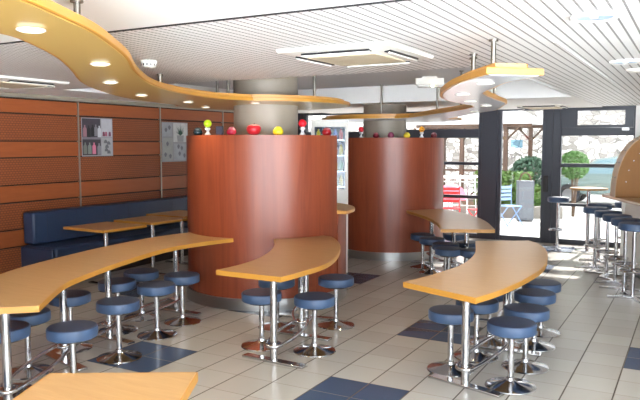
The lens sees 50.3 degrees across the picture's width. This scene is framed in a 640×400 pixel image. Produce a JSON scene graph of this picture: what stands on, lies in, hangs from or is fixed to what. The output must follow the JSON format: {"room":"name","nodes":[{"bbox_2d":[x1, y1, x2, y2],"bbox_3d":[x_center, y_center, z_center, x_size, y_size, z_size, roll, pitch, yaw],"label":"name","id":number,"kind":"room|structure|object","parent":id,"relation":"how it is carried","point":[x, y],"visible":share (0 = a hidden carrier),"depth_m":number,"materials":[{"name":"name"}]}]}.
{"room":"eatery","nodes":[
{"label":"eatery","id":0,"kind":"room"},
{"bbox_2d":[0,92,233,273],"bbox_3d":[-4.410,-0.109,8.425,0.350,2.500,15.650,3,5,29],"label":"wall","id":1,"kind":"structure","parent":0,"point":[43,166],"depth_m":9.80,"materials":[{"name":"brown wood"}]},
{"bbox_2d":[81,117,112,155],"bbox_3d":[-3.316,-0.936,10.152,0.008,0.565,0.600,3,5,29],"label":"poster","id":2,"kind":"object","parent":1,"relation":"attached to","point":[96,133],"visible":1,"depth_m":10.14,"materials":[{"name":"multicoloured paper"}]},
{"bbox_2d":[161,122,187,161],"bbox_3d":[-2.479,-0.993,11.666,0.008,0.670,0.660,3,5,29],"label":"poster","id":3,"kind":"object","parent":1,"relation":"attached to","point":[174,134],"visible":0.97,"depth_m":11.64,"materials":[{"name":"grey paper"}]},
{"bbox_2d":[304,113,362,137],"bbox_3d":[0.385,-0.627,14.706,1.650,2.500,0.100,3,5,29],"label":"window","id":4,"kind":"structure","parent":1,"relation":"in","point":[350,134],"depth_m":14.70,"materials":[{"name":"grey metal"}]},
{"bbox_2d":[298,110,497,239],"bbox_3d":[1.425,-0.580,14.139,4.520,2.500,0.170,3,5,29],"label":"trim","id":5,"kind":"structure","parent":1,"relation":"attached to","point":[490,118],"depth_m":13.04,"materials":[{"name":"grey metal"}]},
{"bbox_2d":[406,111,481,237],"bbox_3d":[2.210,-0.544,13.701,2.120,2.500,0.100,3,5,29],"label":"window","id":6,"kind":"structure","parent":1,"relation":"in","point":[441,133],"depth_m":13.29,"materials":[{"name":"grey metal"}]},
{"bbox_2d":[496,109,546,242],"bbox_3d":[3.790,-0.472,12.831,0.890,2.500,0.100,3,5,29],"label":"door","id":7,"kind":"structure","parent":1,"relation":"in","point":[500,112],"depth_m":12.90,"materials":[{"name":"grey metal"}]},
{"bbox_2d":[233,77,297,134],"bbox_3d":[-0.659,-0.255,8.369,0.780,2.800,0.780,3,5,29],"label":"column","id":8,"kind":"structure","parent":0,"point":[268,117],"depth_m":7.96,"materials":[{"name":"grey paint"}]},
{"bbox_2d":[0,0,639,113],"bbox_3d":[0.360,-1.377,5.676,11.350,0.520,15.650,3,5,29],"label":"ceiling","id":9,"kind":"structure","parent":0,"point":[194,44],"depth_m":4.54,"materials":[{"name":"white paint"}]},
{"bbox_2d":[0,75,69,88],"bbox_3d":[-3.252,-1.220,7.118,0.850,0.054,0.850,3,5,29],"label":"air conditioner","id":10,"kind":"object","parent":9,"relation":"attached to","point":[6,82],"visible":1,"depth_m":6.99,"materials":[{"name":"white plastic"}]},
{"bbox_2d":[0,81,46,88],"bbox_3d":[-3.252,-1.202,7.120,0.540,0.017,0.540,3,5,29],"label":"grille","id":11,"kind":"object","parent":10,"relation":"attached to","point":[3,84],"depth_m":7.08,"materials":[{"name":"beige"}]},
{"bbox_2d":[140,60,156,67],"bbox_3d":[-1.367,-1.083,5.437,0.130,0.055,0.130,3,5,29],"label":"smoke detector","id":12,"kind":"object","parent":9,"relation":"attached to","point":[144,63],"visible":1,"depth_m":5.39,"materials":[{"name":"white plastic"}]},
{"bbox_2d":[0,0,349,109],"bbox_3d":[-1.374,-1.102,5.159,2.143,0.463,8.546,1,5,12],"label":"ceiling canopy","id":13,"kind":"object","parent":9,"relation":"hanging from","point":[98,60],"visible":0.95,"depth_m":3.75,"materials":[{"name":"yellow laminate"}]},
{"bbox_2d":[15,27,45,33],"bbox_3d":[-1.145,-0.674,2.700,0.114,0.013,0.114,3,5,29],"label":"recessed light","id":14,"kind":"object","parent":13,"relation":"attached to","point":[35,30],"depth_m":2.68,"materials":[{"name":"beige"}]},
{"bbox_2d":[90,62,110,65],"bbox_3d":[-1.245,-0.769,3.859,0.114,0.013,0.114,3,5,29],"label":"recessed light","id":15,"kind":"object","parent":13,"relation":"attached to","point":[91,63],"depth_m":3.83,"materials":[{"name":"beige"}]},
{"bbox_2d":[102,81,117,83],"bbox_3d":[-1.542,-0.865,5.013,0.114,0.013,0.114,3,5,29],"label":"recessed light","id":16,"kind":"object","parent":13,"relation":"attached to","point":[106,82],"depth_m":4.98,"materials":[{"name":"beige"}]},
{"bbox_2d":[276,41,433,66],"bbox_3d":[0.274,-1.042,4.955,0.860,0.054,0.860,3,5,29],"label":"air conditioner","id":17,"kind":"object","parent":9,"relation":"attached to","point":[383,52],"visible":1,"depth_m":4.74,"materials":[{"name":"white plastic"}]},
{"bbox_2d":[307,52,405,65],"bbox_3d":[0.274,-1.024,4.957,0.540,0.017,0.540,3,5,29],"label":"grille","id":18,"kind":"object","parent":17,"relation":"attached to","point":[367,58],"depth_m":4.90,"materials":[{"name":"beige"}]},
{"bbox_2d":[415,76,443,87],"bbox_3d":[1.478,-1.590,9.181,0.380,0.145,0.108,0,5,3],"label":"emergency light","id":19,"kind":"object","parent":9,"relation":"attached to","point":[428,81],"visible":0.92,"depth_m":9.15,"materials":[{"name":"white plastic"}]},
{"bbox_2d":[322,39,543,122],"bbox_3d":[1.560,-1.315,8.190,2.322,0.538,8.733,-1,5,-7],"label":"ceiling canopy","id":20,"kind":"object","parent":9,"relation":"hanging from","point":[470,89],"visible":0.98,"depth_m":5.55,"materials":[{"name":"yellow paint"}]},
{"bbox_2d":[455,93,469,95],"bbox_3d":[1.083,-0.803,5.180,0.114,0.013,0.114,3,5,29],"label":"recessed light","id":21,"kind":"object","parent":20,"relation":"attached to","point":[458,94],"depth_m":5.14,"materials":[{"name":"white"}]},
{"bbox_2d":[476,82,494,84],"bbox_3d":[1.026,-0.725,4.232,0.114,0.013,0.114,3,5,29],"label":"recessed light","id":22,"kind":"object","parent":20,"relation":"attached to","point":[478,83],"depth_m":4.20,"materials":[{"name":"white"}]},
{"bbox_2d":[514,104,570,109],"bbox_3d":[3.818,-1.597,11.680,0.800,0.054,0.800,3,5,29],"label":"air conditioner","id":23,"kind":"object","parent":9,"relation":"attached to","point":[552,106],"visible":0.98,"depth_m":11.43,"materials":[{"name":"white plastic"}]},
{"bbox_2d":[525,107,561,109],"bbox_3d":[3.818,-1.578,11.681,0.540,0.017,0.540,3,5,29],"label":"grille","id":24,"kind":"object","parent":23,"relation":"attached to","point":[536,107],"depth_m":11.70,"materials":[{"name":"beige"}]},
{"bbox_2d":[569,11,620,22],"bbox_3d":[1.413,-0.941,3.506,0.246,0.020,0.246,3,5,29],"label":"recessed light","id":25,"kind":"object","parent":9,"relation":"in","point":[592,16],"visible":1,"depth_m":3.48,"materials":[{"name":"white paint"}]},
{"bbox_2d":[576,15,613,20],"bbox_3d":[1.413,-0.944,3.506,0.180,0.010,0.180,3,5,29],"label":"diffuser","id":26,"kind":"object","parent":25,"relation":"attached to","point":[578,17],"depth_m":3.51,"materials":[{"name":"white"}]},
{"bbox_2d":[609,59,639,64],"bbox_3d":[2.437,-1.101,5.436,0.246,0.020,0.246,3,5,29],"label":"recessed light","id":27,"kind":"object","parent":9,"relation":"in","point":[622,61],"visible":1,"depth_m":5.41,"materials":[{"name":"white paint"}]},
{"bbox_2d":[626,68,639,72],"bbox_3d":[2.812,-1.146,6.050,0.180,0.030,0.180,3,5,29],"label":"recessed light","id":28,"kind":"object","parent":9,"relation":"attached to","point":[633,70],"visible":1,"depth_m":6.00,"materials":[{"name":"white plastic"}]},
{"bbox_2d":[0,190,639,399],"bbox_3d":[7.750,-0.366,28.573,46.000,0.300,62.600,3,5,29],"label":"floor","id":29,"kind":"structure","parent":0,"point":[389,349],"depth_m":6.26,"materials":[{"name":"tile"}]},
{"bbox_2d":[0,320,31,398],"bbox_3d":[-2.319,1.174,5.016,0.380,0.504,0.380,3,5,29],"label":"round stool","id":30,"kind":"object","parent":29,"relation":"on","point":[20,330],"visible":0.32,"depth_m":4.96,"materials":[{"name":"blue leather"}]},
{"bbox_2d":[10,307,53,379],"bbox_3d":[-2.345,1.137,5.463,0.380,0.504,0.380,1,5,8],"label":"round stool","id":31,"kind":"object","parent":29,"relation":"on","point":[35,318],"visible":0.51,"depth_m":5.39,"materials":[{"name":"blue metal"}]},
{"bbox_2d":[48,289,92,354],"bbox_3d":[-2.238,1.083,6.110,0.380,0.504,0.380,-2,5,-23],"label":"round stool","id":32,"kind":"object","parent":29,"relation":"on","point":[75,298],"visible":0.44,"depth_m":6.02,"materials":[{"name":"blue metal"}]},
{"bbox_2d":[46,320,97,372],"bbox_3d":[-1.821,1.173,5.027,0.380,0.504,0.380,2,5,25],"label":"round stool","id":33,"kind":"object","parent":29,"relation":"on","point":[71,332],"visible":0.56,"depth_m":4.93,"materials":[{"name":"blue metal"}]},
{"bbox_2d":[21,196,187,273],"bbox_3d":[-2.487,0.456,11.125,0.640,0.930,5.060,3,5,29],"label":"bench","id":34,"kind":"object","parent":29,"relation":"on","point":[45,236],"visible":0.54,"depth_m":9.68,"materials":[{"name":"leather"}]},
{"bbox_2d":[12,372,197,399],"bbox_3d":[-0.919,1.213,2.736,0.711,0.800,0.810,0,5,1],"label":"pedestal table","id":35,"kind":"object","parent":29,"relation":"on","point":[148,385],"visible":1,"depth_m":2.91,"materials":[{"name":"brown wood"}]},
{"bbox_2d":[63,222,146,284],"bbox_3d":[-2.766,0.722,8.814,0.750,0.780,0.710,3,6,32],"label":"table","id":36,"kind":"object","parent":29,"relation":"on","point":[105,228],"visible":0.72,"depth_m":8.71,"materials":[{"name":"brown wood"}]},
{"bbox_2d":[0,232,232,399],"bbox_3d":[-1.885,0.936,6.101,1.059,0.800,3.921,1,5,15],"label":"table","id":37,"kind":"object","parent":29,"relation":"on","point":[26,289],"visible":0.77,"depth_m":5.67,"materials":[{"name":"brown wood"}]},
{"bbox_2d":[98,277,137,335],"bbox_3d":[-1.986,1.036,6.688,0.380,0.504,0.380,-1,5,-15],"label":"round stool","id":38,"kind":"object","parent":29,"relation":"on","point":[119,284],"visible":0.66,"depth_m":6.60,"materials":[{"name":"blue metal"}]},
{"bbox_2d":[96,296,141,364],"bbox_3d":[-1.725,1.106,5.839,0.380,0.504,0.380,-1,5,-7],"label":"round stool","id":39,"kind":"object","parent":29,"relation":"on","point":[117,306],"visible":1,"depth_m":5.77,"materials":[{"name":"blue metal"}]},
{"bbox_2d":[123,268,160,321],"bbox_3d":[-1.884,0.993,7.202,0.380,0.504,0.380,0,5,4],"label":"round stool","id":40,"kind":"object","parent":29,"relation":"on","point":[140,275],"visible":0.87,"depth_m":7.11,"materials":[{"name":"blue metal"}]},
{"bbox_2d":[114,215,187,275],"bbox_3d":[-2.366,0.655,9.619,0.750,0.780,0.710,3,6,32],"label":"table","id":41,"kind":"object","parent":29,"relation":"on","point":[151,220],"visible":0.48,"depth_m":9.52,"materials":[{"name":"brown wood"}]},
{"bbox_2d":[137,280,176,340],"bbox_3d":[-1.563,1.049,6.524,0.380,0.504,0.380,1,5,9],"label":"round stool","id":42,"kind":"object","parent":29,"relation":"on","point":[159,288],"visible":1,"depth_m":6.45,"materials":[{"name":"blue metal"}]},
{"bbox_2d":[146,210,187,264],"bbox_3d":[-2.118,0.590,10.416,0.750,0.780,0.710,3,6,32],"label":"table","id":43,"kind":"object","parent":29,"relation":"on","point":[178,213],"visible":0.58,"depth_m":10.38,"materials":[{"name":"brown wood"}]},
{"bbox_2d":[164,271,200,326],"bbox_3d":[-1.417,1.009,7.013,0.380,0.504,0.380,3,6,34],"label":"round stool","id":44,"kind":"object","parent":29,"relation":"on","point":[180,278],"visible":0.9,"depth_m":6.95,"materials":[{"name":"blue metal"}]},
{"bbox_2d":[241,288,281,351],"bbox_3d":[-0.529,1.077,6.183,0.380,0.504,0.380,1,5,16],"label":"round stool","id":45,"kind":"object","parent":29,"relation":"on","point":[260,297],"visible":0.82,"depth_m":6.10,"materials":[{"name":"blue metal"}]},
{"bbox_2d":[186,135,354,310],"bbox_3d":[-0.584,0.179,8.397,2.059,1.930,2.060,3,5,29],"label":"column","id":46,"kind":"structure","parent":29,"relation":"on","point":[254,191],"depth_m":7.52,"materials":[{"name":"brown wood"}]},
{"bbox_2d":[193,128,202,134],"bbox_3d":[-1.408,-0.790,7.866,0.112,0.090,0.112,3,5,29],"label":"candle jar","id":47,"kind":"object","parent":46,"relation":"on","point":[197,131],"visible":0.9,"depth_m":7.83,"materials":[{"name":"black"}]},
{"bbox_2d":[204,120,211,134],"bbox_3d":[-1.266,-0.817,7.677,0.090,0.175,0.090,3,5,29],"label":"ball ornament","id":48,"kind":"object","parent":46,"relation":"on","point":[207,123],"visible":0.95,"depth_m":7.65,"materials":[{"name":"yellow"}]},
{"bbox_2d":[216,126,223,134],"bbox_3d":[-1.111,-0.770,7.556,0.080,0.100,0.073,0,5,0],"label":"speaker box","id":49,"kind":"object","parent":46,"relation":"on","point":[219,129],"visible":0.89,"depth_m":7.52,"materials":[{"name":"black plastic"}]},
{"bbox_2d":[226,127,236,134],"bbox_3d":[-0.973,-0.759,7.489,0.112,0.090,0.112,3,5,29],"label":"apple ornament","id":50,"kind":"object","parent":46,"relation":"on","point":[231,130],"visible":0.89,"depth_m":7.45,"materials":[{"name":"red plastic"}]},
{"bbox_2d":[246,123,260,134],"bbox_3d":[-0.723,-0.774,7.428,0.160,0.130,0.160,3,5,29],"label":"apple ornament","id":51,"kind":"object","parent":46,"relation":"on","point":[251,129],"visible":0.98,"depth_m":7.37,"materials":[{"name":"red"}]},
{"bbox_2d":[273,126,282,134],"bbox_3d":[-0.457,-0.758,7.449,0.118,0.094,0.118,3,5,29],"label":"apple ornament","id":52,"kind":"object","parent":46,"relation":"on","point":[278,130],"visible":0.92,"depth_m":7.41,"materials":[{"name":"yellow plastic"}]},
{"bbox_2d":[273,129,282,134],"bbox_3d":[-0.457,-0.743,7.450,0.118,0.063,0.118,3,5,29],"label":"bowl","id":53,"kind":"object","parent":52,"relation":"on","point":[276,131],"depth_m":7.41,"materials":[{"name":"yellow"}]},
{"bbox_2d":[298,119,305,134],"bbox_3d":[-0.194,-0.807,7.553,0.090,0.175,0.090,3,5,29],"label":"ball ornament","id":54,"kind":"object","parent":46,"relation":"on","point":[302,123],"visible":0.95,"depth_m":7.53,"materials":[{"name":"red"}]},
{"bbox_2d":[322,128,331,134],"bbox_3d":[0.077,-0.787,7.821,0.112,0.090,0.112,3,5,29],"label":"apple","id":55,"kind":"object","parent":46,"relation":"on","point":[326,131],"visible":0.9,"depth_m":7.78,"materials":[{"name":"red"}]},
{"bbox_2d":[258,279,295,331],"bbox_3d":[-0.432,1.026,6.812,0.380,0.504,0.380,0,5,5],"label":"round stool","id":56,"kind":"object","parent":29,"relation":"on","point":[288,284],"visible":0.48,"depth_m":6.70,"materials":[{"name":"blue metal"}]},
{"bbox_2d":[216,236,339,368],"bbox_3d":[-0.242,0.897,6.564,0.860,0.800,2.450,1,5,11],"label":"table","id":57,"kind":"object","parent":29,"relation":"on","point":[289,258],"visible":0.84,"depth_m":5.95,"materials":[{"name":"brown wood"}]},
{"bbox_2d":[293,292,335,357],"bbox_3d":[-0.048,1.091,6.020,0.380,0.504,0.380,-3,5,-30],"label":"round stool","id":58,"kind":"object","parent":29,"relation":"on","point":[314,301],"visible":1,"depth_m":5.95,"materials":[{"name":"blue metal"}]},
{"bbox_2d":[311,120,347,272],"bbox_3d":[0.139,-0.059,9.829,0.520,2.170,0.530,0,5,1],"label":"fridge","id":59,"kind":"object","parent":29,"relation":"on","point":[342,191],"visible":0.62,"depth_m":9.60,"materials":[{"name":"white plastic"}]},
{"bbox_2d":[339,160,342,170],"bbox_3d":[0.298,-0.494,9.726,0.060,0.150,0.058,3,5,29],"label":"drink bottle","id":60,"kind":"object","parent":59,"relation":"in","point":[340,163],"visible":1,"depth_m":9.71,"materials":[{"name":"clear glass"}]},
{"bbox_2d":[339,129,342,139],"bbox_3d":[0.298,-0.933,9.690,0.060,0.150,0.058,3,5,29],"label":"drink bottle","id":61,"kind":"object","parent":59,"relation":"on","point":[340,132],"visible":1,"depth_m":9.67,"materials":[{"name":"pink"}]},
{"bbox_2d":[337,140,344,186],"bbox_3d":[0.140,-0.529,9.800,0.430,0.672,0.350,0,5,1],"label":"shelf","id":62,"kind":"object","parent":59,"relation":"attached to","point":[339,142],"depth_m":9.98,"materials":[{"name":"silver metal"}]},
{"bbox_2d":[317,274,354,330],"bbox_3d":[0.162,1.020,6.873,0.380,0.504,0.380,0,5,-2],"label":"round stool","id":63,"kind":"object","parent":29,"relation":"on","point":[330,281],"visible":0.98,"depth_m":6.79,"materials":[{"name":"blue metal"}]},
{"bbox_2d":[348,138,443,260],"bbox_3d":[1.187,-0.076,11.487,1.776,1.930,1.776,3,5,29],"label":"column","id":64,"kind":"structure","parent":29,"relation":"on","point":[388,177],"depth_m":10.69,"materials":[{"name":"brown wood"}]},
{"bbox_2d":[358,127,363,137],"bbox_3d":[0.652,-1.076,10.807,0.090,0.175,0.090,3,5,29],"label":"ball ornament","id":65,"kind":"object","parent":64,"relation":"on","point":[361,129],"visible":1,"depth_m":10.78,"materials":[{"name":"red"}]},
{"bbox_2d":[419,127,424,137],"bbox_3d":[1.600,-1.068,10.718,0.090,0.175,0.090,3,5,29],"label":"ball ornament","id":66,"kind":"object","parent":64,"relation":"on","point":[421,129],"visible":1,"depth_m":10.69,"materials":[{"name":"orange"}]},
{"bbox_2d":[410,232,434,268],"bbox_3d":[1.527,0.751,10.140,0.380,0.504,0.380,-1,5,-17],"label":"round stool","id":67,"kind":"object","parent":29,"relation":"on","point":[414,236],"visible":0.75,"depth_m":10.09,"materials":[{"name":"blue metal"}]},
{"bbox_2d":[418,236,444,274],"bbox_3d":[1.594,0.787,9.704,0.380,0.504,0.380,-4,6,-37],"label":"round stool","id":68,"kind":"object","parent":29,"relation":"on","point":[427,240],"visible":0.8,"depth_m":9.64,"materials":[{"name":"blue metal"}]},
{"bbox_2d":[432,242,458,270],"bbox_3d":[1.689,0.831,9.174,0.380,0.504,0.380,1,5,13],"label":"round stool","id":69,"kind":"object","parent":29,"relation":"on","point":[435,244],"visible":0.23,"depth_m":9.12,"materials":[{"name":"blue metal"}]},
{"bbox_2d":[435,246,460,269],"bbox_3d":[1.654,0.865,8.761,0.380,0.504,0.380,0,5,4],"label":"round stool","id":70,"kind":"object","parent":29,"relation":"on","point":[443,251],"visible":0.55,"depth_m":8.63,"materials":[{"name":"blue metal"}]},
{"bbox_2d":[406,209,494,271],"bbox_3d":[1.815,0.649,9.577,0.824,0.800,2.645,0,5,-3],"label":"table","id":71,"kind":"object","parent":29,"relation":"on","point":[448,221],"visible":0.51,"depth_m":9.34,"materials":[{"name":"brown wood"}]},
{"bbox_2d":[427,305,473,377],"bbox_3d":[1.059,1.132,5.524,0.380,0.504,0.380,-2,5,-27],"label":"round stool","id":72,"kind":"object","parent":29,"relation":"on","point":[450,315],"visible":0.84,"depth_m":5.46,"materials":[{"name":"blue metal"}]},
{"bbox_2d":[443,186,460,211],"bbox_3d":[2.881,0.171,15.049,0.446,0.928,0.516,0,5,6],"label":"chair","id":73,"kind":"object","parent":29,"relation":"on","point":[459,208],"visible":0.44,"depth_m":15.20,"materials":[{"name":"red paint"}]},
{"bbox_2d":[442,233,463,267],"bbox_3d":[2.016,0.750,10.156,0.380,0.504,0.380,-1,5,-12],"label":"round stool","id":74,"kind":"object","parent":29,"relation":"on","point":[458,236],"visible":0.42,"depth_m":10.03,"materials":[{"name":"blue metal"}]},
{"bbox_2d":[443,183,466,209],"bbox_3d":[3.041,0.090,15.803,0.720,0.950,0.720,3,5,29],"label":"chair","id":75,"kind":"object","parent":29,"relation":"on","point":[462,192],"visible":0.45,"depth_m":15.56,"materials":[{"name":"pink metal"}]},
{"bbox_2d":[443,175,477,205],"bbox_3d":[3.095,-0.127,17.647,2.235,1.080,0.040,3,5,29],"label":"terrace railing","id":76,"kind":"object","parent":29,"relation":"on","point":[460,181],"visible":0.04,"depth_m":17.32,"materials":[{"name":"silver metal"}]},
{"bbox_2d":[444,175,477,216],"bbox_3d":[3.312,-0.028,16.389,0.840,1.091,0.840,3,5,29],"label":"table","id":77,"kind":"object","parent":29,"relation":"on","point":[449,177],"visible":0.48,"depth_m":16.18,"materials":[{"name":"white plastic"}]},
{"bbox_2d":[457,240,475,258],"bbox_3d":[2.048,0.820,9.307,0.380,0.504,0.380,-2,5,-21],"label":"round stool","id":78,"kind":"object","parent":29,"relation":"on","point":[471,242],"visible":0.16,"depth_m":9.19,"materials":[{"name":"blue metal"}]},
{"bbox_2d":[460,247,475,258],"bbox_3d":[1.949,0.873,8.655,0.380,0.504,0.380,2,5,19],"label":"round stool","id":79,"kind":"object","parent":29,"relation":"on","point":[468,252],"visible":0.3,"depth_m":8.54,"materials":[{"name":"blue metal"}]},
{"bbox_2d":[308,110,632,189],"bbox_3d":[7.949,-3.564,26.595,36.000,6.600,0.600,3,5,29],"label":"wall","id":80,"kind":"structure","parent":29,"relation":"on","point":[594,147],"depth_m":26.11,"materials":[{"name":"stone"}]},
{"bbox_2d":[406,111,542,194],"bbox_3d":[5.040,-1.587,21.836,4.050,3.300,2.800,3,5,29],"label":"shelter","id":81,"kind":"object","parent":29,"relation":"on","point":[514,122],"visible":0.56,"depth_m":20.96,"materials":[{"name":"brown wood"}]},
{"bbox_2d":[403,240,547,397],"bbox_3d":[1.531,0.941,6.041,0.867,0.800,2.988,2,5,25],"label":"table","id":82,"kind":"object","parent":29,"relation":"on","point":[496,268],"visible":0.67,"depth_m":5.33,"materials":[{"name":"brown wood"}]},
{"bbox_2d":[454,298,498,363],"bbox_3d":[1.346,1.104,5.856,0.380,0.504,0.380,1,5,15],"label":"round stool","id":83,"kind":"object","parent":29,"relation":"on","point":[490,306],"visible":0.53,"depth_m":5.77,"materials":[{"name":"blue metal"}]},
{"bbox_2d":[470,292,510,346],"bbox_3d":[1.570,1.067,6.302,0.380,0.504,0.380,-1,5,-14],"label":"round stool","id":84,"kind":"object","parent":29,"relation":"on","point":[497,341],"visible":0.28,"depth_m":6.26,"materials":[{"name":"silver metal"}]},
{"bbox_2d":[453,198,562,218],"bbox_3d":[4.924,0.212,18.281,2.600,0.300,2.400,1,5,9],"label":"planter bed","id":85,"kind":"object","parent":29,"relation":"on","point":[509,213],"visible":0.34,"depth_m":17.12,"materials":[{"name":"concrete"}]},
{"bbox_2d":[473,170,533,204],"bbox_3d":[4.854,-0.299,18.025,1.527,1.021,0.934,3,5,29],"label":"clipped hedge","id":86,"kind":"object","parent":85,"relation":"in","point":[507,176],"visible":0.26,"depth_m":17.72,"materials":[{"name":"green plant"}]},
{"bbox_2d":[509,156,541,185],"bbox_3d":[5.737,-0.547,18.695,1.209,1.369,1.084,3,5,29],"label":"leafy shrub","id":87,"kind":"object","parent":85,"relation":"on","point":[529,163],"visible":0.27,"depth_m":18.39,"materials":[{"name":"teal plant"}]},
{"bbox_2d":[534,184,540,205],"bbox_3d":[5.617,-0.074,17.787,0.706,0.718,0.782,3,5,29],"label":"flowering plants","id":88,"kind":"object","parent":85,"relation":"on","point":[537,189],"visible":0.33,"depth_m":17.52,"materials":[{"name":"green plant"}]},
{"bbox_2d":[485,316,536,395],"bbox_3d":[1.442,1.163,5.143,0.380,0.504,0.380,4,6,42],"label":"round stool","id":89,"kind":"object","parent":29,"relation":"on","point":[511,328],"visible":0.99,"depth_m":5.08,"materials":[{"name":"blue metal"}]},
{"bbox_2d":[501,185,522,226],"bbox_3d":[4.332,0.125,15.614,0.446,0.928,0.516,-2,5,-23],"label":"chair","id":90,"kind":"object","parent":29,"relation":"on","point":[503,187],"visible":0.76,"depth_m":15.75,"materials":[{"name":"blue paint"}]},
{"bbox_2d":[515,172,533,221],"bbox_3d":[4.947,-0.079,16.447,0.380,1.182,0.330,1,5,9],"label":"trash bin","id":91,"kind":"object","parent":29,"relation":"on","point":[524,188],"visible":0.98,"depth_m":16.30,"materials":[{"name":"grey metal"}]},
{"bbox_2d":[501,303,549,374],"bbox_3d":[1.689,1.127,5.588,0.380,0.504,0.380,-1,5,-7],"label":"round stool","id":92,"kind":"object","parent":29,"relation":"on","point":[537,313],"visible":0.92,"depth_m":5.51,"materials":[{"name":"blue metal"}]},
{"bbox_2d":[514,288,555,352],"bbox_3d":[1.941,1.079,6.166,0.380,0.504,0.380,-2,5,-27],"label":"round stool","id":93,"kind":"object","parent":29,"relation":"on","point":[543,297],"visible":0.91,"depth_m":6.08,"materials":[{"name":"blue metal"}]},
{"bbox_2d":[522,278,560,337],"bbox_3d":[2.147,1.041,6.622,0.380,0.504,0.380,1,5,10],"label":"round stool","id":94,"kind":"object","parent":29,"relation":"on","point":[547,284],"visible":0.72,"depth_m":6.52,"materials":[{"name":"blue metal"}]},
{"bbox_2d":[543,196,573,250],"bbox_3d":[4.182,0.397,11.986,0.438,0.906,0.438,-3,6,-34],"label":"bar stool","id":95,"kind":"object","parent":29,"relation":"on","point":[554,199],"visible":0.96,"depth_m":11.95,"materials":[{"name":"silver metal"}]},
{"bbox_2d":[561,150,589,216],"bbox_3d":[6.502,-0.420,17.459,0.796,1.720,0.752,3,5,29],"label":"round bush","id":96,"kind":"object","parent":29,"relation":"on","point":[573,173],"visible":0.8,"depth_m":17.27,"materials":[{"name":"green plant"}]},
{"bbox_2d":[570,187,607,251],"bbox_3d":[4.605,0.330,11.712,0.620,1.085,0.620,3,5,29],"label":"table","id":97,"kind":"object","parent":29,"relation":"on","point":[588,189],"visible":0.91,"depth_m":11.68,"materials":[{"name":"brown wood"}]},
{"bbox_2d":[561,156,617,202],"bbox_3d":[9.085,-0.600,20.707,4.200,1.520,1.870,3,5,29],"label":"parked car","id":98,"kind":"object","parent":29,"relation":"on","point":[596,177],"visible":0.42,"depth_m":20.25,"materials":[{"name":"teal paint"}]},
{"bbox_2d":[574,206,612,270],"bbox_3d":[4.072,0.554,10.077,0.438,0.906,0.438,-3,6,-36],"label":"bar stool","id":99,"kind":"object","parent":29,"relation":"on","point":[588,209],"visible":0.79,"depth_m":10.05,"materials":[{"name":"silver metal"}]},
{"bbox_2d":[579,203,613,263],"bbox_3d":[4.375,0.504,10.685,0.438,0.906,0.438,-4,6,-41],"label":"bar stool","id":100,"kind":"object","parent":29,"relation":"on","point":[608,205],"visible":0.73,"depth_m":10.66,"materials":[{"name":"silver metal"}]},
{"bbox_2d":[585,210,628,277],"bbox_3d":[4.013,0.601,9.518,0.438,0.906,0.438,-1,5,-7],"label":"bar stool","id":101,"kind":"object","parent":29,"relation":"on","point":[598,213],"visible":0.79,"depth_m":9.49,"materials":[{"name":"silver metal"}]},
{"bbox_2d":[594,214,635,286],"bbox_3d":[3.911,0.643,9.004,0.438,0.906,0.438,3,6,36],"label":"bar stool","id":102,"kind":"object","parent":29,"relation":"on","point":[605,217],"visible":0.79,"depth_m":8.99,"materials":[{"name":"silver metal"}]},
{"bbox_2d":[615,202,621,238],"bbox_3d":[4.899,0.486,10.909,0.438,0.906,0.438,-2,5,-21],"label":"bar stool","id":103,"kind":"object","parent":29,"relation":"on","point":[617,204],"visible":0.12,"depth_m":10.82,"materials":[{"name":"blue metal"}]},
{"bbox_2d":[599,217,639,294],"bbox_3d":[3.820,0.682,8.531,0.438,0.906,0.438,-1,5,-16],"label":"bar stool","id":104,"kind":"object","parent":29,"relation":"on","point":[614,221],"visible":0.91,"depth_m":8.51,"materials":[{"name":"silver metal"}]},
{"bbox_2d":[602,193,639,278],"bbox_3d":[4.510,0.583,8.553,2.102,1.100,2.800,3,5,29],"label":"countertop","id":105,"kind":"structure","parent":29,"relation":"on","point":[630,206],"depth_m":9.53,"materials":[{"name":"brown wood"}]},
{"bbox_2d":[610,135,639,197],"bbox_3d":[4.543,-0.478,9.392,0.920,0.877,0.447,1,5,15],"label":"sculpture","id":106,"kind":"object","parent":105,"relation":"on","point":[625,180],"visible":1,"depth_m":9.28,"materials":[{"name":"brown wood"}]},
{"bbox_2d":[606,221,639,303],"bbox_3d":[3.721,0.719,8.084,0.438,0.906,0.438,-4,6,-39],"label":"bar stool","id":107,"kind":"object","parent":29,"relation":"on","point":[631,226],"visible":0.98,"depth_m":8.06,"materials":[{"name":"blue plastic"}]},
{"bbox_2d":[363,104,406,137],"bbox_3d":[1.091,-0.515,11.527,0.720,2.800,0.720,3,5,29],"label":"column","id":108,"kind":"structure","parent":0,"point":[382,127],"depth_m":11.15,"materials":[{"name":"grey paint"}]},
{"bbox_2d":[635,105,639,137],"bbox_3d":[7.307,-0.314,10.912,4.150,2.500,0.250,3,5,29],"label":"wall","id":109,"kind":"structure","parent":0,"point":[637,124],"depth_m":11.71,"materials":[{"name":"white paint"}]},
{"bbox_2d":[558,105,635,247],"bbox_3d":[4.924,-0.419,12.178,1.250,2.500,0.150,3,5,29],"label":"window","id":110,"kind":"structure","parent":109,"relation":"in","point":[569,126],"depth_m":12.19,"materials":[{"name":"grey metal"}]},
{"bbox_3d":[2.495,-2.082,13.491,6.900,0.600,0.250,3,5,29],"label":"trim","id":111,"kind":"structure","parent":0,"visible":0},
{"bbox_2d":[543,109,560,243],"bbox_3d":[4.259,-0.449,12.544,0.270,2.500,0.150,3,5,29],"label":"door frame","id":112,"kind":"structure","parent":111,"relation":"attached to","point":[551,178],"depth_m":12.51,"materials":[{"name":"grey metal"}]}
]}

